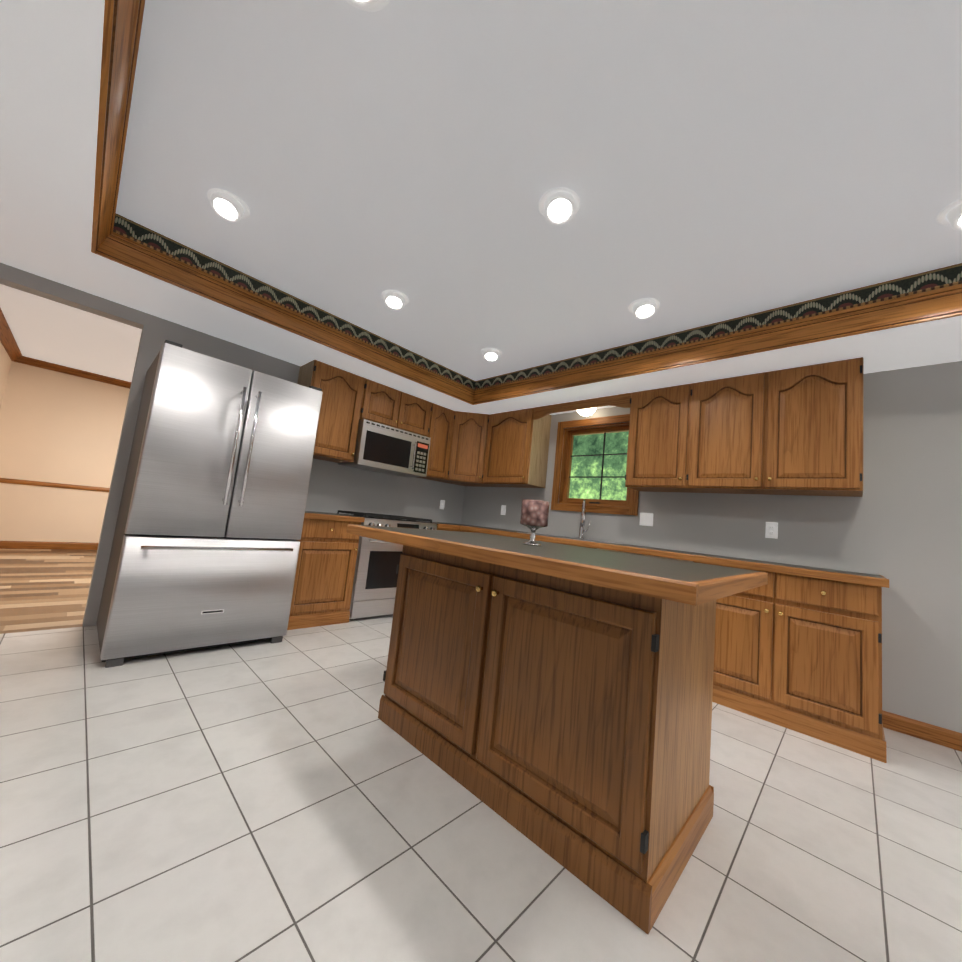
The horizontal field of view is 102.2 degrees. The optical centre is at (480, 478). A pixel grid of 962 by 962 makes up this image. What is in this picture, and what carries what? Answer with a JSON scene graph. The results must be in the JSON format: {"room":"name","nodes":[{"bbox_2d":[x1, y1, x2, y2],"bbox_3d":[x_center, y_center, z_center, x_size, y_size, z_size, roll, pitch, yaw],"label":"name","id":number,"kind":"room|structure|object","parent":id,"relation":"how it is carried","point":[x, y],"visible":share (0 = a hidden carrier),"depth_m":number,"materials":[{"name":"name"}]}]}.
{"room":"kitchen","nodes":[
{"label":"kitchen","id":0,"kind":"room"},
{"bbox_2d":[0,341,11,408],"bbox_3d":[-4.866,-0.481,3.554,4.100,2.700,0.120,0,-8,44],"label":"wall","id":1,"kind":"structure","parent":0,"point":[5,362],"depth_m":4.78,"materials":[{"name":"beige paint"}]},
{"bbox_2d":[0,549,96,633],"bbox_3d":[-4.691,1.085,5.009,6.100,0.058,6.450,0,-8,44],"label":"floor","id":2,"kind":"structure","parent":0,"point":[44,589],"depth_m":3.47,"materials":[{"name":"brown wood"}]},
{"bbox_2d":[0,0,104,293],"bbox_3d":[-0.251,-1.508,-0.120,7.400,0.380,0.680,0,-8,44],"label":"ceiling soffit","id":3,"kind":"structure","parent":0,"point":[50,64],"depth_m":1.46,"materials":[{"name":"white paint"}]},
{"bbox_2d":[0,361,129,542],"bbox_3d":[-4.738,-0.154,6.556,0.120,2.700,4.670,0,-8,44],"label":"wall","id":4,"kind":"structure","parent":0,"point":[59,427],"depth_m":5.33,"materials":[{"name":"beige paint"}]},
{"bbox_2d":[0,284,141,381],"bbox_3d":[-3.139,-1.337,5.258,3.980,0.100,4.430,0,-8,44],"label":"ceiling","id":5,"kind":"structure","parent":0,"point":[46,330],"depth_m":4.14,"materials":[{"name":"white paint"}]},
{"bbox_2d":[0,263,464,626],"bbox_3d":[-1.786,-0.145,3.711,0.120,2.700,4.430,0,-8,44],"label":"wall","id":6,"kind":"structure","parent":0,"point":[334,487],"depth_m":3.18,"materials":[{"name":"grey paint"}]},
{"bbox_2d":[0,308,130,549],"bbox_3d":[-1.871,-0.047,3.773,0.089,2.500,4.430,0,-8,44],"label":"trim","id":7,"kind":"structure","parent":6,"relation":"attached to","point":[9,344],"depth_m":2.60,"materials":[{"name":"brown wood"}]},
{"bbox_2d":[297,360,551,487],"bbox_3d":[-0.500,-0.480,4.017,1.300,0.839,2.320,0,-8,44],"label":"upper cabinet","id":8,"kind":"object","parent":6,"relation":"attached to","point":[508,449],"visible":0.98,"depth_m":4.25,"materials":[{"name":"brown wood"}]},
{"bbox_2d":[338,419,430,476],"bbox_3d":[-0.990,-0.298,4.120,0.452,0.440,0.826,0,-8,44],"label":"microwave","id":9,"kind":"object","parent":8,"relation":"attached to","point":[382,448],"visible":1,"depth_m":3.95,"materials":[{"name":"silver metal"}]},
{"bbox_2d":[440,500,444,508],"bbox_3d":[-0.490,0.331,4.956,0.018,0.118,0.072,0,-8,44],"label":"light switch","id":10,"kind":"object","parent":6,"relation":"attached to","point":[442,503],"visible":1,"depth_m":4.96,"materials":[{"name":"white plastic"}]},
{"bbox_2d":[92,254,471,409],"bbox_3d":[-1.383,-1.244,3.534,0.700,0.380,3.030,0,-8,44],"label":"ceiling soffit","id":11,"kind":"structure","parent":0,"point":[113,281],"depth_m":2.94,"materials":[{"name":"white paint"}]},
{"bbox_2d":[91,0,144,259],"bbox_3d":[-0.564,-1.344,0.673,4.450,0.155,0.068,0,-8,44],"label":"crown molding","id":12,"kind":"structure","parent":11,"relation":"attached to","point":[121,28],"depth_m":1.38,"materials":[{"name":"brown wood"}]},
{"bbox_2d":[111,232,474,403],"bbox_3d":[-1.105,-1.129,3.270,0.068,0.155,2.910,0,-8,44],"label":"crown molding","id":13,"kind":"structure","parent":11,"relation":"attached to","point":[130,252],"depth_m":2.80,"materials":[{"name":"brown wood"}]},
{"bbox_2d":[0,614,961,961],"bbox_3d":[0.823,1.228,0.918,7.520,0.060,4.670,0,-8,44],"label":"floor","id":14,"kind":"structure","parent":0,"point":[290,796],"depth_m":1.23,"materials":[{"name":"white tile"}]},
{"bbox_2d":[96,340,322,667],"bbox_3d":[-1.911,0.169,2.796,0.921,1.864,0.960,0,-8,44],"label":"refrigerator","id":15,"kind":"object","parent":14,"relation":"on","point":[204,552],"visible":1,"depth_m":2.45,"materials":[{"name":"grey metal"}]},
{"bbox_2d":[287,515,364,629],"bbox_3d":[-1.524,0.776,3.436,0.637,0.874,0.565,0,-8,44],"label":"base cabinet","id":16,"kind":"object","parent":14,"relation":"on","point":[324,575],"depth_m":3.21,"materials":[{"name":"brown wood"}]},
{"bbox_2d":[304,511,362,518],"bbox_3d":[-1.474,0.323,3.481,0.644,0.040,0.569,0,-8,44],"label":"countertop","id":17,"kind":"structure","parent":16,"relation":"on","point":[322,515],"depth_m":3.27,"materials":[{"name":"brown wood"}]},
{"bbox_2d":[336,510,436,619],"bbox_3d":[-1.001,0.842,3.918,0.708,0.950,0.846,0,-8,44],"label":"gas range","id":18,"kind":"object","parent":14,"relation":"on","point":[375,582],"visible":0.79,"depth_m":3.57,"materials":[{"name":"silver metal"}]},
{"bbox_2d":[437,527,459,530],"bbox_3d":[-0.623,0.967,4.371,0.637,0.874,0.339,0,-8,44],"label":"base cabinet","id":19,"kind":"object","parent":14,"relation":"on","point":[438,528],"depth_m":4.19,"materials":[{"name":"brown wood"}]},
{"bbox_2d":[416,520,488,527],"bbox_3d":[-0.363,0.559,4.634,0.644,0.040,0.952,0,-8,44],"label":"countertop","id":20,"kind":"structure","parent":19,"relation":"on","point":[438,524],"depth_m":4.25,"materials":[{"name":"brown wood"}]},
{"bbox_2d":[460,530,475,532],"bbox_3d":[0.029,1.037,4.392,0.306,0.874,0.617,0,-8,44],"label":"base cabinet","id":21,"kind":"object","parent":14,"relation":"on","point":[460,530],"depth_m":4.23,"materials":[{"name":"brown wood"}]},
{"bbox_2d":[476,530,539,540],"bbox_3d":[0.265,1.038,4.165,0.349,0.874,0.617,0,-8,44],"label":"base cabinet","id":22,"kind":"object","parent":14,"relation":"on","point":[477,531],"depth_m":3.96,"materials":[{"name":"brown wood"}]},
{"bbox_2d":[378,544,721,933],"bbox_3d":[0.220,0.777,1.702,1.260,0.872,0.631,0,-8,44],"label":"base cabinet","id":23,"kind":"object","parent":14,"relation":"on","point":[553,700],"depth_m":1.27,"materials":[{"name":"brown wood"}]},
{"bbox_2d":[350,524,761,603],"bbox_3d":[0.232,0.318,1.729,1.536,0.042,0.934,0,-8,44],"label":"countertop","id":24,"kind":"structure","parent":23,"relation":"on","point":[686,581],"depth_m":1.22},
{"bbox_2d":[520,499,549,545],"bbox_3d":[0.237,0.196,1.734,0.124,0.198,0.124,0,-8,44],"label":"candle holder","id":25,"kind":"object","parent":24,"relation":"on","point":[534,516],"visible":0.98,"depth_m":1.69,"materials":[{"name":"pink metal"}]},
{"bbox_2d":[597,548,693,561],"bbox_3d":[1.341,1.038,3.076,0.714,0.869,0.659,0,-8,44],"label":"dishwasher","id":26,"kind":"object","parent":14,"relation":"on","point":[647,555],"visible":0.02,"depth_m":2.90,"materials":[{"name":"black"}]},
{"bbox_2d":[692,558,887,762],"bbox_3d":[1.956,1.043,2.535,0.906,0.874,0.617,0,-8,44],"label":"base cabinet","id":27,"kind":"object","parent":14,"relation":"on","point":[797,648],"depth_m":2.21,"materials":[{"name":"brown wood"}]},
{"bbox_2d":[460,526,883,581],"bbox_3d":[1.164,0.587,3.387,3.248,0.040,0.624,0,-8,44],"label":"countertop","id":28,"kind":"structure","parent":27,"relation":"on","point":[688,556],"depth_m":2.73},
{"bbox_2d":[519,532,621,543],"bbox_3d":[0.821,0.657,3.710,0.880,0.190,0.470,0,-8,44],"label":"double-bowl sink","id":29,"kind":"object","parent":28,"relation":"in","point":[572,538],"visible":0.12,"depth_m":3.72,"materials":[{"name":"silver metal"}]},
{"bbox_2d":[578,499,590,538],"bbox_3d":[1.012,0.398,3.849,0.134,0.388,0.198,0,-8,44],"label":"kitchen faucet","id":30,"kind":"object","parent":28,"relation":"on","point":[582,523],"visible":1,"depth_m":3.79,"materials":[{"name":"silver metal"}]},
{"bbox_2d":[116,0,961,380],"bbox_3d":[0.492,-1.375,1.769,4.450,0.100,3.070,0,-8,44],"label":"ceiling","id":31,"kind":"structure","parent":0,"point":[708,162],"depth_m":1.63,"materials":[{"name":"white paint"}]},
{"bbox_2d":[207,188,249,222],"bbox_3d":[-1.359,-1.467,2.089,0.196,0.112,0.196,0,-8,44],"label":"ceiling light","id":32,"kind":"object","parent":31,"relation":"attached to","point":[227,206],"visible":0.98,"depth_m":2.06,"materials":[{"name":"white plastic"}]},
{"bbox_2d":[113,214,476,387],"bbox_3d":[-1.113,-1.260,3.308,0.002,0.140,3.030,0,-8,44],"label":"wallpaper border","id":33,"kind":"structure","parent":31,"relation":"attached to","point":[122,224],"depth_m":2.83,"materials":[{"name":"black paper"}]},
{"bbox_2d":[347,0,389,11],"bbox_3d":[-0.350,-1.464,1.118,0.196,0.112,0.196,0,-8,44],"label":"ceiling light","id":34,"kind":"object","parent":31,"relation":"attached to","point":[371,5],"visible":1,"depth_m":1.15,"materials":[{"name":"white plastic"}]},
{"bbox_2d":[382,290,408,309],"bbox_3d":[-0.631,-1.312,2.845,0.196,0.112,0.196,0,-8,44],"label":"ceiling light","id":35,"kind":"object","parent":31,"relation":"attached to","point":[395,300],"visible":0.98,"depth_m":2.81,"materials":[{"name":"white plastic"}]},
{"bbox_2d":[481,348,501,361],"bbox_3d":[0.096,-1.158,3.600,0.196,0.112,0.196,0,-8,44],"label":"ceiling light","id":36,"kind":"object","parent":31,"relation":"attached to","point":[491,354],"visible":0.98,"depth_m":3.56,"materials":[{"name":"white plastic"}]},
{"bbox_2d":[539,187,579,225],"bbox_3d":[0.377,-1.309,1.873,0.196,0.112,0.196,0,-8,44],"label":"ceiling light","id":37,"kind":"object","parent":31,"relation":"attached to","point":[559,206],"visible":1,"depth_m":1.84,"materials":[{"name":"white plastic"}]},
{"bbox_2d":[629,298,659,319],"bbox_3d":[1.104,-1.155,2.628,0.196,0.112,0.196,0,-8,44],"label":"ceiling light","id":38,"kind":"object","parent":31,"relation":"attached to","point":[645,308],"visible":1,"depth_m":2.59,"materials":[{"name":"white plastic"}]},
{"bbox_2d":[473,263,961,388],"bbox_3d":[1.532,-1.033,2.849,4.446,0.140,0.002,0,-8,44],"label":"wallpaper border","id":39,"kind":"structure","parent":31,"relation":"attached to","point":[894,287],"depth_m":2.54,"materials":[{"name":"black paper"}]},
{"bbox_2d":[936,198,961,229],"bbox_3d":[2.105,-1.152,1.664,0.196,0.112,0.196,0,-8,44],"label":"ceiling light","id":40,"kind":"object","parent":31,"relation":"attached to","point":[952,212],"visible":1,"depth_m":1.68,"materials":[{"name":"white plastic"}]},
{"bbox_2d":[452,315,961,414],"bbox_3d":[2.322,-0.962,2.553,7.400,0.380,0.680,0,-8,44],"label":"ceiling soffit","id":41,"kind":"structure","parent":0,"point":[936,341],"depth_m":2.55,"materials":[{"name":"white paint"}]},
{"bbox_2d":[534,393,630,419],"bbox_3d":[1.049,-0.687,3.927,1.052,0.140,0.274,0,-8,44],"label":"valance","id":42,"kind":"object","parent":41,"relation":"attached to","point":[587,407],"visible":1,"depth_m":3.82,"materials":[{"name":"brown wood"}]},
{"bbox_2d":[471,281,961,404],"bbox_3d":[1.496,-0.907,2.812,4.450,0.155,0.068,0,-8,44],"label":"crown molding","id":43,"kind":"structure","parent":41,"relation":"attached to","point":[944,301],"depth_m":2.50,"materials":[{"name":"brown wood"}]},
{"bbox_2d":[461,361,961,732],"bbox_3d":[2.483,0.194,2.723,7.640,2.700,0.120,0,-8,44],"label":"wall","id":44,"kind":"structure","parent":0,"point":[898,524],"depth_m":2.51,"materials":[{"name":"grey paint"}]},
{"bbox_2d":[501,505,505,514],"bbox_3d":[0.268,0.380,4.720,0.072,0.118,0.018,0,-8,44],"label":"light switch","id":45,"kind":"object","parent":44,"relation":"attached to","point":[503,509],"visible":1,"depth_m":4.72,"materials":[{"name":"white plastic"}]},
{"bbox_2d":[551,414,638,515],"bbox_3d":[1.200,-0.136,4.011,0.943,0.983,0.141,0,-8,44],"label":"casement window","id":46,"kind":"structure","parent":44,"relation":"in","point":[627,506],"depth_m":4.09,"materials":[{"name":"brown wood"}]},
{"bbox_2d":[639,513,652,525],"bbox_3d":[1.507,0.370,3.535,0.118,0.118,0.010,0,-8,44],"label":"light switch","id":47,"kind":"object","parent":44,"relation":"attached to","point":[646,519],"visible":1,"depth_m":3.53,"materials":[{"name":"white plastic"}]},
{"bbox_2d":[625,384,688,492],"bbox_3d":[1.583,-0.327,3.364,0.492,0.848,0.347,0,-8,44],"label":"upper cabinet","id":48,"kind":"object","parent":44,"relation":"attached to","point":[656,437],"depth_m":3.24,"materials":[{"name":"brown wood"}]},
{"bbox_2d":[765,522,777,538],"bbox_3d":[2.169,0.384,2.895,0.072,0.118,0.010,0,-8,44],"label":"outlet","id":49,"kind":"object","parent":44,"relation":"attached to","point":[771,529],"visible":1,"depth_m":2.89,"materials":[{"name":"white plastic"}]},
{"bbox_2d":[685,357,863,496],"bbox_3d":[2.116,-0.325,2.851,0.988,0.848,0.347,0,-8,44],"label":"upper cabinet","id":50,"kind":"object","parent":44,"relation":"attached to","point":[796,431],"depth_m":2.67,"materials":[{"name":"brown wood"}]},
{"bbox_2d":[882,710,961,751],"bbox_3d":[3.705,1.477,1.190,3.445,0.095,0.014,0,-8,44],"label":"baseboard","id":51,"kind":"structure","parent":44,"relation":"attached to","point":[948,738],"depth_m":2.26,"materials":[{"name":"brown wood"}]},
{"label":"outside","id":52,"kind":"structure","parent":0,"visible":0},
{"bbox_2d":[569,431,628,499],"bbox_3d":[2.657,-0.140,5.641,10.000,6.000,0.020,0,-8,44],"label":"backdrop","id":53,"kind":"structure","parent":52,"point":[612,488],"depth_m":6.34,"materials":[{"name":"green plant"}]}
]}

